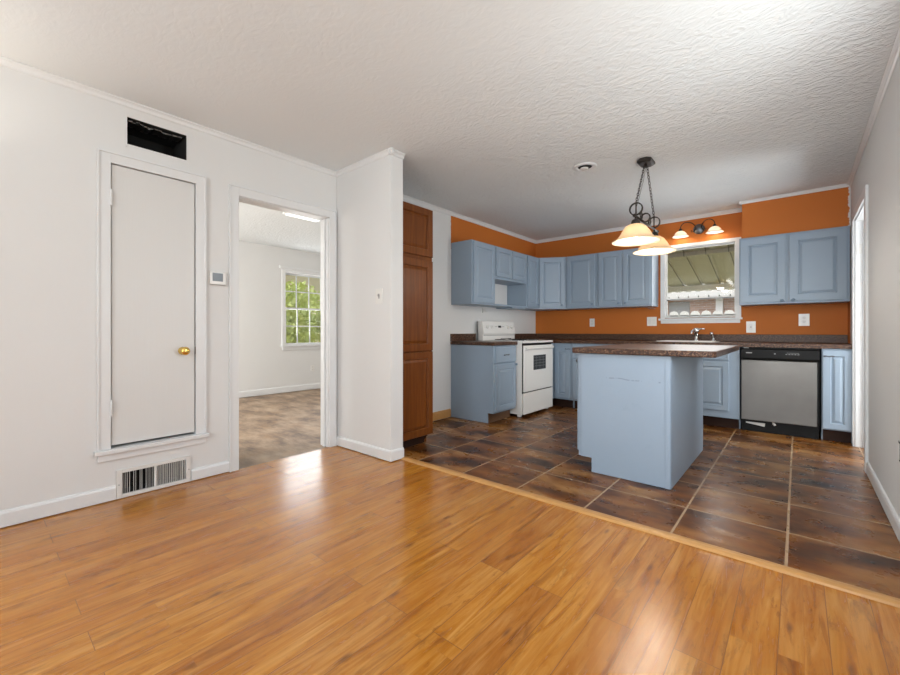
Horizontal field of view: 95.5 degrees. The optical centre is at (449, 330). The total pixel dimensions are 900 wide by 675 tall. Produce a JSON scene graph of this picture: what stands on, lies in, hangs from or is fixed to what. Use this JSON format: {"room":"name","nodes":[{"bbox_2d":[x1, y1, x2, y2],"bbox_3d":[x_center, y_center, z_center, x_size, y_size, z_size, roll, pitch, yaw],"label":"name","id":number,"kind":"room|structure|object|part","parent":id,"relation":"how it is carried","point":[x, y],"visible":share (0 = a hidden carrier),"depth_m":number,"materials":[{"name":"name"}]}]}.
{"room":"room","nodes":[
{"label":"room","id":0,"kind":"room"},
{"bbox_2d":[127,117,185,159],"bbox_3d":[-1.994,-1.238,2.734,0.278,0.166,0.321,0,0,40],"label":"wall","id":1,"kind":"structure","parent":0,"point":[179,148],"depth_m":2.79,"materials":[{"name":"black"}]},
{"bbox_2d":[127,120,181,141],"bbox_3d":[-1.940,-1.304,2.683,0.105,0.022,0.291,0,0,40],"label":"air duct","id":2,"kind":"object","parent":1,"relation":"in","point":[141,128],"visible":0.98,"depth_m":2.67,"materials":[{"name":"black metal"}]},
{"bbox_2d":[0,65,535,527],"bbox_3d":[-1.374,-0.167,3.337,0.120,2.500,8.500,0,0,40],"label":"wall","id":3,"kind":"structure","parent":0,"point":[51,134],"depth_m":2.34,"materials":[{"name":"white paint"}]},
{"bbox_2d":[0,485,115,527],"bbox_3d":[-3.050,0.975,1.266,0.014,0.083,3.172,0,0,40],"label":"baseboard","id":4,"kind":"structure","parent":3,"relation":"attached to","point":[16,515],"depth_m":2.27,"materials":[{"name":"white wood"}]},
{"bbox_2d":[94,148,208,462],"bbox_3d":[-1.897,-0.148,2.632,0.160,1.853,0.608,0,0,40],"label":"door","id":5,"kind":"structure","parent":3,"relation":"in","point":[145,221],"depth_m":2.60,"materials":[{"name":"white wood"}]},
{"bbox_3d":[-1.881,0.744,2.619,0.040,0.069,0.608,0,0,40],"label":"sill","id":6,"kind":"part","parent":5,"relation":"part of","materials":[{"name":"white wood"}]},
{"bbox_3d":[-1.769,0.133,2.721,0.075,0.056,0.056,0,0,40],"label":"knob","id":7,"kind":"part","parent":5,"relation":"part of","materials":[{"name":"gold metal"}]},
{"bbox_2d":[116,455,190,498],"bbox_3d":[-1.895,0.932,2.629,0.027,0.174,0.398,0,0,40],"label":"air vent","id":8,"kind":"object","parent":3,"relation":"in","point":[119,473],"visible":1,"depth_m":2.64,"materials":[{"name":"white plastic"}]},
{"bbox_2d":[126,115,187,158],"bbox_3d":[-1.885,-1.232,2.642,0.002,0.190,0.335,0,0,40],"label":"trim","id":9,"kind":"structure","parent":3,"relation":"attached to","point":[126,115],"depth_m":2.52,"materials":[{"name":"white"}]},
{"bbox_2d":[0,56,335,176],"bbox_3d":[-2.540,-1.398,1.855,0.027,0.038,4.730,0,0,40],"label":"trim","id":10,"kind":"structure","parent":3,"relation":"attached to","point":[6,62],"depth_m":2.58,"materials":[{"name":"white wood"}]},
{"bbox_2d":[191,461,228,480],"bbox_3d":[-1.681,0.979,2.874,0.014,0.075,0.247,0,0,40],"label":"baseboard","id":11,"kind":"structure","parent":3,"relation":"attached to","point":[217,468],"depth_m":2.86,"materials":[{"name":"white wood"}]},
{"bbox_2d":[208,270,225,286],"bbox_3d":[-1.649,-0.373,2.901,0.027,0.104,0.124,0,0,40],"label":"thermostat","id":12,"kind":"object","parent":3,"relation":"attached to","point":[215,278],"visible":1,"depth_m":2.89,"materials":[{"name":"white plastic"}]},
{"bbox_2d":[229,184,336,471],"bbox_3d":[-1.354,-0.022,3.342,0.144,2.090,0.898,0,0,40],"label":"door frame","id":13,"kind":"structure","parent":3,"relation":"in","point":[328,218],"depth_m":3.48,"materials":[{"name":"white wood"}]},
{"bbox_2d":[433,409,450,420],"bbox_3d":[-0.304,0.970,4.491,0.014,0.093,0.955,0,0,40],"label":"baseboard","id":14,"kind":"structure","parent":3,"relation":"attached to","point":[446,413],"depth_m":4.72,"materials":[{"name":"brown wood"}]},
{"bbox_2d":[450,334,475,340],"bbox_3d":[0.167,0.077,5.038,0.020,0.089,0.484,0,0,40],"label":"backsplash","id":15,"kind":"structure","parent":3,"relation":"attached to","point":[453,337],"depth_m":5.01,"materials":[{"name":"brown laminate"}]},
{"bbox_2d":[403,195,535,243],"bbox_3d":[0.219,-1.395,5.093,0.030,0.042,3.520,0,0,40],"label":"trim","id":16,"kind":"structure","parent":3,"relation":"attached to","point":[406,198],"depth_m":5.01,"materials":[{"name":"white wood"}]},
{"bbox_2d":[451,239,494,306],"bbox_3d":[0.288,-0.680,4.941,0.328,0.737,0.459,0,0,40],"label":"upper cabinet","id":17,"kind":"object","parent":3,"relation":"attached to","point":[472,261],"visible":1,"depth_m":4.79,"materials":[{"name":"blue paint"}]},
{"bbox_3d":[0.407,-0.681,4.843,0.019,0.699,0.423,0,0,40],"label":"door","id":18,"kind":"part","parent":17,"relation":"part of","materials":[{"name":"blue paint"}]},
{"bbox_2d":[480,246,526,309],"bbox_3d":[0.687,-0.674,5.409,0.328,0.750,0.763,0,0,40],"label":"upper cabinet","id":19,"kind":"object","parent":3,"relation":"attached to","point":[510,266],"visible":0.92,"depth_m":5.31,"materials":[{"name":"blue paint"}]},
{"bbox_2d":[480,304,525,307],"bbox_3d":[0.693,-0.325,5.403,0.270,0.020,0.763,0,0,40],"label":"shelf","id":20,"kind":"object","parent":19,"relation":"attached to","point":[495,305],"depth_m":5.28,"materials":[{"name":"blue paint"}]},
{"bbox_3d":[0.685,-0.853,5.169,0.019,0.356,0.358,0,0,40],"label":"door","id":21,"kind":"part","parent":19,"relation":"part of","materials":[{"name":"blue paint"}]},
{"bbox_3d":[0.925,-0.853,5.451,0.019,0.356,0.358,0,0,40],"label":"door","id":22,"kind":"part","parent":19,"relation":"part of","materials":[{"name":"blue paint"}]},
{"bbox_2d":[507,255,538,309],"bbox_3d":[1.055,-0.680,5.820,0.356,0.737,0.333,0,0,40],"label":"upper cabinet","id":23,"kind":"object","parent":3,"relation":"attached to","point":[527,295],"visible":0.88,"depth_m":5.70,"materials":[{"name":"blue paint"}]},
{"bbox_3d":[1.163,-0.681,5.730,0.019,0.699,0.298,0,0,40],"label":"door","id":24,"kind":"part","parent":23,"relation":"part of","materials":[{"name":"blue paint"}]},
{"bbox_2d":[526,257,571,310],"bbox_3d":[1.433,-0.680,6.040,0.647,0.737,0.500,0,0,40],"label":"upper cabinet","id":25,"kind":"object","parent":3,"relation":"attached to","point":[552,270],"visible":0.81,"depth_m":5.81,"materials":[{"name":"blue paint"}]},
{"bbox_3d":[1.452,-0.681,5.815,0.348,0.699,0.019,0,0,12],"label":"door","id":26,"kind":"part","parent":25,"relation":"part of","materials":[{"name":"blue paint"}]},
{"bbox_2d":[239,241,320,397],"bbox_3d":[-3.633,-0.147,5.852,0.120,2.460,6.200,0,0,40],"label":"wall","id":27,"kind":"structure","parent":0,"point":[263,363],"depth_m":6.58,"materials":[{"name":"white paint"}]},
{"bbox_2d":[239,383,320,397],"bbox_3d":[-3.582,0.970,5.808,0.014,0.093,6.200,0,0,40],"label":"baseboard","id":28,"kind":"structure","parent":27,"relation":"attached to","point":[248,393],"depth_m":6.70,"materials":[{"name":"white wood"}]},
{"bbox_2d":[279,265,320,349],"bbox_3d":[-2.453,-0.380,7.172,0.125,1.395,1.140,0,0,40],"label":"window","id":29,"kind":"structure","parent":27,"relation":"in","point":[313,345],"depth_m":6.98,"materials":[{"name":"white wood"}]},
{"bbox_2d":[239,202,320,253],"bbox_3d":[-2.404,-1.417,4.805,3.350,0.080,6.400,0,0,40],"label":"ceiling","id":30,"kind":"structure","parent":0,"point":[258,225],"depth_m":5.54,"materials":[{"name":"white paint"}]},
{"bbox_2d":[283,212,318,221],"bbox_3d":[-1.563,-1.361,4.720,0.640,0.029,0.440,0,0,40],"label":"recessed light","id":31,"kind":"object","parent":30,"relation":"in","point":[287,214],"visible":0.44,"depth_m":4.85,"materials":[{"name":"white ceramic"}]},
{"bbox_2d":[337,155,402,460],"bbox_3d":[-0.702,-0.197,3.471,0.730,2.440,0.144,0,0,40],"label":"wall","id":32,"kind":"structure","parent":0,"point":[369,196],"depth_m":3.35,"materials":[{"name":"white paint"}]},
{"bbox_2d":[336,147,393,176],"bbox_3d":[-0.735,-1.398,3.406,0.765,0.038,0.027,0,0,40],"label":"trim","id":33,"kind":"structure","parent":32,"relation":"attached to","point":[384,153],"depth_m":3.38,"materials":[{"name":"white wood"}]},
{"bbox_2d":[375,288,382,303],"bbox_3d":[-0.572,-0.279,3.274,0.085,0.122,0.016,0,0,40],"label":"light switch","id":34,"kind":"object","parent":32,"relation":"attached to","point":[378,292],"visible":1,"depth_m":3.27,"materials":[{"name":"white plastic"}]},
{"bbox_2d":[389,447,403,461],"bbox_3d":[-0.419,0.975,3.229,0.014,0.083,0.142,0,0,40],"label":"baseboard","id":35,"kind":"structure","parent":32,"relation":"attached to","point":[395,454],"depth_m":3.22,"materials":[{"name":"white wood"}]},
{"bbox_2d":[388,147,404,159],"bbox_3d":[-0.419,-1.398,3.220,0.027,0.038,0.160,0,0,40],"label":"trim","id":36,"kind":"structure","parent":32,"relation":"attached to","point":[396,153],"depth_m":3.22,"materials":[{"name":"white wood"}]},
{"bbox_2d":[0,0,899,240],"bbox_3d":[-0.022,-1.457,2.107,3.775,0.080,8.620,0,0,40],"label":"ceiling","id":37,"kind":"structure","parent":0,"point":[491,107],"depth_m":2.35,"materials":[{"name":"white paint"}]},
{"bbox_2d":[573,162,596,171],"bbox_3d":[1.164,-1.410,3.527,0.196,0.014,0.196,0,0,40],"label":"recessed light","id":38,"kind":"object","parent":37,"relation":"in","point":[586,166],"visible":1,"depth_m":3.52,"materials":[{"name":"white metal"}]},
{"bbox_2d":[612,157,676,255],"bbox_3d":[1.600,-1.050,3.345,0.344,0.732,0.880,0,0,40],"label":"pendant","id":39,"kind":"object","parent":37,"relation":"hanging from","point":[650,243],"visible":1,"depth_m":3.28,"materials":[{"name":"beige glass"}]},
{"bbox_3d":[1.427,-0.753,3.141,0.344,0.138,0.344,0,0,40],"label":"lamp shade","id":40,"kind":"part","parent":39,"relation":"part of","materials":[{"name":"beige glass"}]},
{"bbox_3d":[1.520,-1.182,3.260,0.017,0.402,0.294,0,0,38],"label":"chain","id":41,"kind":"part","parent":39,"relation":"part of","materials":[{"name":"brown metal"}]},
{"bbox_3d":[1.710,-1.182,3.483,0.017,0.402,0.175,0,0,45],"label":"chain","id":42,"kind":"part","parent":39,"relation":"part of","materials":[{"name":"brown metal"}]},
{"bbox_3d":[1.774,-0.753,3.549,0.344,0.138,0.344,0,0,40],"label":"lamp shade","id":43,"kind":"part","parent":39,"relation":"part of","materials":[{"name":"beige glass"}]},
{"bbox_2d":[0,388,899,674],"bbox_3d":[-0.835,1.054,2.799,8.100,0.062,8.380,0,0,40],"label":"floor","id":44,"kind":"structure","parent":0,"point":[335,560],"depth_m":1.78,"materials":[{"name":"brown wood"}]},
{"bbox_2d":[403,201,432,447],"bbox_3d":[-0.539,-0.041,3.745,0.617,2.123,0.478,0,0,40],"label":"pantry cabinet","id":45,"kind":"object","parent":44,"relation":"on","point":[417,220],"visible":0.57,"depth_m":3.57,"materials":[{"name":"brown wood"}]},
{"bbox_3d":[-0.310,-0.881,3.553,0.019,0.428,0.458,0,0,40],"label":"door","id":46,"kind":"part","parent":45,"relation":"part of","materials":[{"name":"brown wood"}]},
{"bbox_3d":[-0.310,-0.226,3.553,0.019,0.806,0.458,0,0,40],"label":"door","id":47,"kind":"part","parent":45,"relation":"part of","materials":[{"name":"brown wood"}]},
{"bbox_3d":[-0.310,0.558,3.553,0.019,0.746,0.458,0,0,40],"label":"door","id":48,"kind":"part","parent":45,"relation":"part of","materials":[{"name":"brown wood"}]},
{"bbox_2d":[451,345,517,422],"bbox_3d":[0.410,0.592,4.830,0.658,0.858,0.460,0,0,40],"label":"base cabinet","id":49,"kind":"object","parent":44,"relation":"on","point":[483,378],"visible":0.98,"depth_m":4.65,"materials":[{"name":"blue paint"}]},
{"bbox_2d":[450,334,517,345],"bbox_3d":[0.401,0.097,4.839,0.634,0.128,0.484,0,0,40],"label":"countertop","id":50,"kind":"structure","parent":49,"relation":"on","point":[456,339],"depth_m":4.79,"materials":[{"name":"brown laminate"}]},
{"bbox_3d":[0.635,0.267,4.648,0.019,0.177,0.418,0,0,40],"label":"drawer","id":51,"kind":"part","parent":49,"relation":"part of","materials":[{"name":"blue paint"}]},
{"bbox_3d":[0.635,0.631,4.648,0.019,0.513,0.418,0,0,40],"label":"door","id":52,"kind":"part","parent":49,"relation":"part of","materials":[{"name":"blue paint"}]},
{"bbox_2d":[478,321,553,416],"bbox_3d":[0.859,0.447,5.271,0.704,1.147,0.760,0,0,40],"label":"stove","id":53,"kind":"object","parent":44,"relation":"on","point":[534,357],"visible":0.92,"depth_m":5.05,"materials":[{"name":"white metal"}]},
{"bbox_3d":[0.638,-0.004,5.459,0.094,0.245,0.760,0,0,40],"label":"control panel","id":54,"kind":"part","parent":53,"relation":"part of","materials":[{"name":"white metal"}]},
{"bbox_2d":[479,340,552,342],"bbox_3d":[0.854,0.132,5.275,0.651,0.026,0.760,0,0,40],"label":"cooktop","id":55,"kind":"object","parent":53,"relation":"in","point":[519,341],"depth_m":5.13,"materials":[{"name":"white metal"}]},
{"bbox_3d":[1.097,0.859,5.069,0.022,0.250,0.734,0,0,40],"label":"storage drawer","id":56,"kind":"part","parent":53,"relation":"part of","materials":[{"name":"white metal"}]},
{"bbox_3d":[1.099,0.447,5.072,0.022,0.548,0.728,0,0,40],"label":"oven door","id":57,"kind":"part","parent":53,"relation":"part of","materials":[{"name":"white metal"}]},
{"bbox_3d":[1.117,0.209,5.052,0.028,0.040,0.700,0,0,40],"label":"door handle","id":58,"kind":"part","parent":53,"relation":"part of","materials":[{"name":"white metal"}]},
{"bbox_2d":[551,343,573,407],"bbox_3d":[1.421,0.592,5.841,0.884,0.858,0.820,0,0,40],"label":"base cabinet","id":59,"kind":"object","parent":44,"relation":"on","point":[562,352],"visible":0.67,"depth_m":5.44,"materials":[{"name":"blue paint"}]},
{"bbox_3d":[1.496,0.555,5.438,0.213,0.665,0.019,0,0,40],"label":"door","id":60,"kind":"part","parent":59,"relation":"part of","materials":[{"name":"blue paint"}]},
{"bbox_2d":[515,333,851,348],"bbox_3d":[2.427,0.100,4.983,3.533,0.122,0.823,0,0,40],"label":"countertop","id":61,"kind":"structure","parent":59,"relation":"on","point":[741,340],"depth_m":4.73,"materials":[{"name":"brown laminate"}]},
{"bbox_2d":[660,340,719,341],"bbox_3d":[2.759,0.201,4.744,0.590,0.173,0.430,0,0,40],"label":"sink","id":62,"kind":"object","parent":61,"relation":"in","point":[660,340],"visible":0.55,"depth_m":4.63,"materials":[{"name":"silver metal"}]},
{"bbox_2d":[690,328,704,340],"bbox_3d":[2.928,0.041,4.826,0.134,0.160,0.237,0,0,40],"label":"kitchen faucet","id":63,"kind":"object","parent":61,"relation":"on","point":[695,331],"visible":0.97,"depth_m":4.88,"materials":[{"name":"silver metal"}]},
{"bbox_3d":[2.980,-0.009,4.883,0.071,0.061,0.139,0,0,-40],"label":"handle","id":64,"kind":"part","parent":63,"relation":"part of","materials":[{"name":"silver metal"}]},
{"bbox_2d":[572,343,614,407],"bbox_3d":[2.123,0.592,5.316,0.858,0.858,0.708,0,0,40],"label":"base cabinet","id":65,"kind":"object","parent":44,"relation":"on","point":[575,379],"visible":0.11,"depth_m":5.32,"materials":[{"name":"blue paint"}]},
{"bbox_3d":[1.759,0.631,5.213,0.400,0.513,0.019,0,0,40],"label":"door","id":66,"kind":"part","parent":65,"relation":"part of","materials":[{"name":"blue paint"}]},
{"bbox_3d":[1.759,0.267,5.213,0.400,0.177,0.019,0,0,40],"label":"drawer","id":67,"kind":"part","parent":65,"relation":"part of","materials":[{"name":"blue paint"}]},
{"bbox_2d":[576,353,702,489],"bbox_3d":[1.548,0.592,3.291,0.666,0.858,1.182,0,0,40],"label":"kitchen island","id":68,"kind":"object","parent":44,"relation":"on","point":[640,417],"visible":0.95,"depth_m":2.83,"materials":[{"name":"blue paint"}]},
{"bbox_3d":[1.139,0.267,3.266,0.019,0.177,0.550,0,0,40],"label":"drawer","id":69,"kind":"part","parent":68,"relation":"part of","materials":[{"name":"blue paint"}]},
{"bbox_3d":[1.139,0.631,3.266,0.019,0.513,0.550,0,0,40],"label":"door","id":70,"kind":"part","parent":68,"relation":"part of","materials":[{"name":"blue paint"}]},
{"bbox_2d":[572,343,738,357],"bbox_3d":[1.667,0.142,3.224,0.898,0.040,1.310,0,0,40],"label":"island countertop","id":71,"kind":"structure","parent":68,"relation":"on","point":[675,350],"depth_m":2.85,"materials":[{"name":"brown laminate"}]},
{"bbox_3d":[1.798,0.592,3.072,0.002,0.858,1.150,0,0,40],"label":"panel","id":72,"kind":"part","parent":68,"relation":"part of","materials":[{"name":"blue paint"}]},
{"bbox_2d":[703,347,741,428],"bbox_3d":[2.811,0.592,4.732,0.943,0.858,0.706,0,0,40],"label":"base cabinet","id":73,"kind":"object","parent":44,"relation":"on","point":[721,374],"visible":0.21,"depth_m":4.29,"materials":[{"name":"blue paint"}]},
{"bbox_3d":[2.579,0.248,4.515,0.833,0.110,0.019,0,0,40],"label":"drawer","id":74,"kind":"part","parent":73,"relation":"part of","materials":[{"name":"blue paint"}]},
{"bbox_3d":[2.743,0.578,4.375,0.403,0.510,0.019,0,0,40],"label":"door","id":75,"kind":"part","parent":73,"relation":"part of","materials":[{"name":"blue paint"}]},
{"bbox_2d":[741,347,819,438],"bbox_3d":[3.395,0.591,4.214,0.602,0.856,0.621,0,0,40],"label":"dishwasher","id":76,"kind":"object","parent":44,"relation":"on","point":[780,387],"visible":0.99,"depth_m":3.98,"materials":[{"name":"silver metal"}]},
{"bbox_3d":[3.248,0.972,4.041,0.590,0.093,0.015,0,0,40],"label":"toe panel","id":77,"kind":"part","parent":76,"relation":"part of","materials":[{"name":"black plastic"}]},
{"bbox_2d":[819,348,851,442],"bbox_3d":[3.724,0.592,3.953,0.212,0.858,0.708,0,0,40],"label":"base cabinet","id":78,"kind":"object","parent":44,"relation":"on","point":[835,364],"visible":0.81,"depth_m":3.72,"materials":[{"name":"blue paint"}]},
{"bbox_2d":[401,457,899,607],"bbox_3d":[0.688,1.016,2.377,2.773,0.012,0.068,0,0,40],"label":"trim","id":79,"kind":"structure","parent":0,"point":[872,595],"depth_m":1.95,"materials":[{"name":"brown wood"}]},
{"bbox_2d":[536,212,847,342],"bbox_3d":[2.733,-0.167,5.343,3.535,2.500,0.120,0,0,40],"label":"wall","id":80,"kind":"structure","parent":0,"point":[832,318],"depth_m":5.19,"materials":[{"name":"orange paint"}]},
{"bbox_2d":[566,253,603,309],"bbox_3d":[1.899,-0.680,5.738,0.450,0.737,0.355,0,0,40],"label":"upper cabinet","id":81,"kind":"object","parent":80,"relation":"attached to","point":[581,270],"visible":0.94,"depth_m":5.62,"materials":[{"name":"blue paint"}]},
{"bbox_3d":[1.803,-0.681,5.637,0.393,0.699,0.019,0,0,40],"label":"door","id":82,"kind":"part","parent":81,"relation":"part of","materials":[{"name":"blue paint"}]},
{"bbox_2d":[590,319,594,326],"bbox_3d":[2.034,-0.120,5.852,0.072,0.116,0.009,0,0,40],"label":"wall outlet","id":83,"kind":"object","parent":80,"relation":"attached to","point":[592,321],"visible":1,"depth_m":5.85,"materials":[{"name":"white plastic"}]},
{"bbox_2d":[598,248,657,308],"bbox_3d":[2.328,-0.680,5.373,0.670,0.737,0.355,0,0,40],"label":"upper cabinet","id":84,"kind":"object","parent":80,"relation":"attached to","point":[626,279],"visible":0.94,"depth_m":5.24,"materials":[{"name":"blue paint"}]},
{"bbox_3d":[2.105,-0.681,5.379,0.295,0.699,0.019,0,0,40],"label":"door","id":85,"kind":"part","parent":84,"relation":"part of","materials":[{"name":"blue paint"}]},
{"bbox_3d":[2.357,-0.681,5.165,0.319,0.699,0.019,0,0,40],"label":"door","id":86,"kind":"part","parent":84,"relation":"part of","materials":[{"name":"blue paint"}]},
{"bbox_2d":[536,208,741,243],"bbox_3d":[2.361,-1.395,5.562,2.683,0.042,0.030,0,0,40],"label":"trim","id":87,"kind":"structure","parent":80,"relation":"attached to","point":[737,210],"depth_m":5.26,"materials":[{"name":"white wood"}]},
{"bbox_2d":[647,317,656,325],"bbox_3d":[2.636,-0.125,5.340,0.118,0.118,0.008,0,0,40],"label":"switch plate","id":88,"kind":"object","parent":80,"relation":"attached to","point":[651,321],"visible":1,"depth_m":5.34,"materials":[{"name":"white plastic"}]},
{"bbox_2d":[515,333,847,342],"bbox_3d":[2.427,0.081,4.983,3.533,0.083,0.823,0,0,40],"label":"backsplash","id":89,"kind":"structure","parent":80,"relation":"attached to","point":[688,337],"depth_m":4.94,"materials":[{"name":"brown laminate"}]},
{"bbox_2d":[672,219,723,238],"bbox_3d":[2.976,-1.243,4.918,0.540,0.178,0.211,0,0,40],"label":"vanity light","id":90,"kind":"object","parent":80,"relation":"attached to","point":[699,228],"visible":1,"depth_m":4.96,"materials":[{"name":"white glass"}]},
{"bbox_3d":[2.832,-1.190,5.023,0.184,0.073,0.184,0,0,40],"label":"lamp shade","id":91,"kind":"part","parent":90,"relation":"part of","materials":[{"name":"white glass"}]},
{"bbox_3d":[3.037,-1.245,4.988,0.124,0.124,0.025,0,0,40],"label":"plate","id":92,"kind":"part","parent":90,"relation":"part of","materials":[{"name":"grey metal"}]},
{"bbox_3d":[3.103,-1.190,4.792,0.184,0.073,0.184,0,0,40],"label":"lamp shade","id":93,"kind":"part","parent":90,"relation":"part of","materials":[{"name":"white glass"}]},
{"bbox_2d":[658,237,742,323],"bbox_3d":[3.069,-0.590,5.035,0.881,0.990,0.154,0,0,40],"label":"window","id":94,"kind":"structure","parent":80,"relation":"in","point":[664,299],"depth_m":5.00,"materials":[{"name":"white wood"}]},
{"bbox_3d":[3.082,-0.606,5.050,0.737,0.871,0.035,0,0,40],"label":"sash","id":95,"kind":"part","parent":94,"relation":"part of","materials":[{"name":"white"}]},
{"bbox_2d":[746,321,755,332],"bbox_3d":[3.432,-0.045,4.662,0.088,0.130,0.010,0,0,40],"label":"switch plate","id":96,"kind":"object","parent":80,"relation":"attached to","point":[750,325],"visible":1,"depth_m":4.66,"materials":[{"name":"white plastic"}]},
{"bbox_2d":[739,226,849,305],"bbox_3d":[3.588,-0.648,4.300,0.870,0.726,0.355,0,0,40],"label":"upper cabinet","id":97,"kind":"object","parent":80,"relation":"attached to","point":[811,266],"visible":1,"depth_m":4.16,"materials":[{"name":"blue paint"}]},
{"bbox_3d":[3.321,-0.649,4.344,0.386,0.688,0.019,0,0,40],"label":"door","id":98,"kind":"part","parent":97,"relation":"part of","materials":[{"name":"blue paint"}]},
{"bbox_3d":[3.651,-0.649,4.064,0.430,0.688,0.019,0,0,40],"label":"door","id":99,"kind":"part","parent":97,"relation":"part of","materials":[{"name":"blue paint"}]},
{"bbox_2d":[798,314,809,325],"bbox_3d":[3.781,-0.119,4.365,0.090,0.130,0.009,0,0,40],"label":"wall outlet","id":100,"kind":"object","parent":80,"relation":"attached to","point":[803,319],"visible":1,"depth_m":4.36,"materials":[{"name":"white plastic"}]},
{"bbox_2d":[742,187,850,237],"bbox_3d":[3.619,-1.215,4.313,0.852,0.404,0.300,0,0,40],"label":"wall","id":101,"kind":"structure","parent":0,"point":[829,208],"depth_m":4.17,"materials":[{"name":"orange paint"}]},
{"bbox_2d":[739,184,848,204],"bbox_3d":[3.506,-1.401,4.198,0.875,0.031,0.022,0,0,40],"label":"trim","id":102,"kind":"structure","parent":101,"relation":"attached to","point":[841,185],"depth_m":4.17,"materials":[{"name":"white wood"}]},
{"bbox_2d":[848,54,899,517],"bbox_3d":[1.409,-0.167,0.968,0.120,2.500,8.500,0,0,40],"label":"wall","id":103,"kind":"structure","parent":0,"point":[879,165],"depth_m":2.39,"materials":[{"name":"white paint"}]},
{"bbox_2d":[852,184,868,472],"bbox_3d":[3.341,-0.015,3.250,0.137,2.075,0.930,0,0,40],"label":"door","id":104,"kind":"structure","parent":103,"relation":"in","point":[860,217],"depth_m":3.58,"materials":[{"name":"white wood"}]},
{"bbox_3d":[3.602,0.053,3.593,0.033,0.060,0.004,0,0,40],"label":"strike plate","id":105,"kind":"part","parent":104,"relation":"part of","materials":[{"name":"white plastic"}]},
{"bbox_2d":[847,25,899,186],"bbox_3d":[1.216,-1.398,0.856,0.027,0.038,8.080,0,0,40],"label":"trim","id":106,"kind":"structure","parent":103,"relation":"attached to","point":[895,51],"depth_m":2.46,"materials":[{"name":"white wood"}]},
{"bbox_2d":[866,462,899,542],"bbox_3d":[0.795,0.975,0.351,0.014,0.083,6.765,0,0,40],"label":"baseboard","id":107,"kind":"structure","parent":103,"relation":"attached to","point":[891,514],"depth_m":2.30,"materials":[{"name":"white wood"}]},
{"bbox_2d":[898,442,899,460],"bbox_3d":[2.229,0.598,2.029,0.006,0.100,0.044,0,0,40],"label":"wall outlet","id":108,"kind":"object","parent":103,"relation":"attached to","point":[899,442],"visible":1,"depth_m":2.02,"materials":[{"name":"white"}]},
{"label":"outside","id":109,"kind":"structure","parent":0,"visible":0},
{"bbox_3d":[2.676,1.548,10.855,70.000,0.150,60.000,0,0,40],"label":"ground","id":110,"kind":"structure","parent":109,"visible":0},
{"bbox_2d":[286,282,315,342],"bbox_3d":[-4.147,0.101,9.952,1.696,2.750,1.693,0,0,40],"label":"leafy tree","id":111,"kind":"object","parent":110,"relation":"on","point":[291,315],"visible":0.23,"depth_m":9.77,"materials":[{"name":"green plant"}]},
{"bbox_2d":[286,275,319,341],"bbox_3d":[-6.728,-1.127,17.549,2.800,5.200,10.600,0,0,40],"label":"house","id":112,"kind":"structure","parent":110,"relation":"on","point":[315,282],"depth_m":16.96,"materials":[{"name":"beige"}]},
{"bbox_2d":[288,279,320,342],"bbox_3d":[-5.001,-0.094,12.938,2.506,3.139,2.421,0,0,40],"label":"leafy tree","id":113,"kind":"object","parent":110,"relation":"on","point":[313,297],"visible":0.08,"depth_m":12.71,"materials":[{"name":"green plant"}]},
{"bbox_2d":[314,301,320,339],"bbox_3d":[-2.839,0.060,11.162,1.689,2.831,1.692,0,0,40],"label":"leafy tree","id":114,"kind":"object","parent":110,"relation":"on","point":[318,315],"visible":0.02,"depth_m":10.81,"materials":[{"name":"green plant"}]},
{"bbox_2d":[668,244,733,291],"bbox_3d":[3.996,-0.098,6.467,6.500,3.142,3.130,0,0,40],"label":"patio cover","id":115,"kind":"object","parent":110,"relation":"on","point":[712,266],"visible":0.15,"depth_m":7.11,"materials":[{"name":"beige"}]},
{"bbox_2d":[668,283,733,315],"bbox_3d":[10.083,-0.377,13.716,14.630,3.700,5.040,0,0,40],"label":"neighbor house","id":116,"kind":"structure","parent":110,"relation":"on","point":[722,304],"depth_m":12.79,"materials":[{"name":"white"}]},
{"bbox_3d":[8.250,0.213,12.512,0.180,2.520,0.150,0,0,40],"label":"porch post","id":117,"kind":"part","parent":116,"relation":"part of","materials":[{"name":"white wood"}]},
{"bbox_2d":[668,310,733,316],"bbox_3d":[7.715,0.448,11.004,8.120,2.050,0.040,0,0,40],"label":"fence","id":118,"kind":"object","parent":110,"relation":"on","point":[717,312],"visible":0.12,"depth_m":11.48,"materials":[{"name":"white wood"}]}
]}

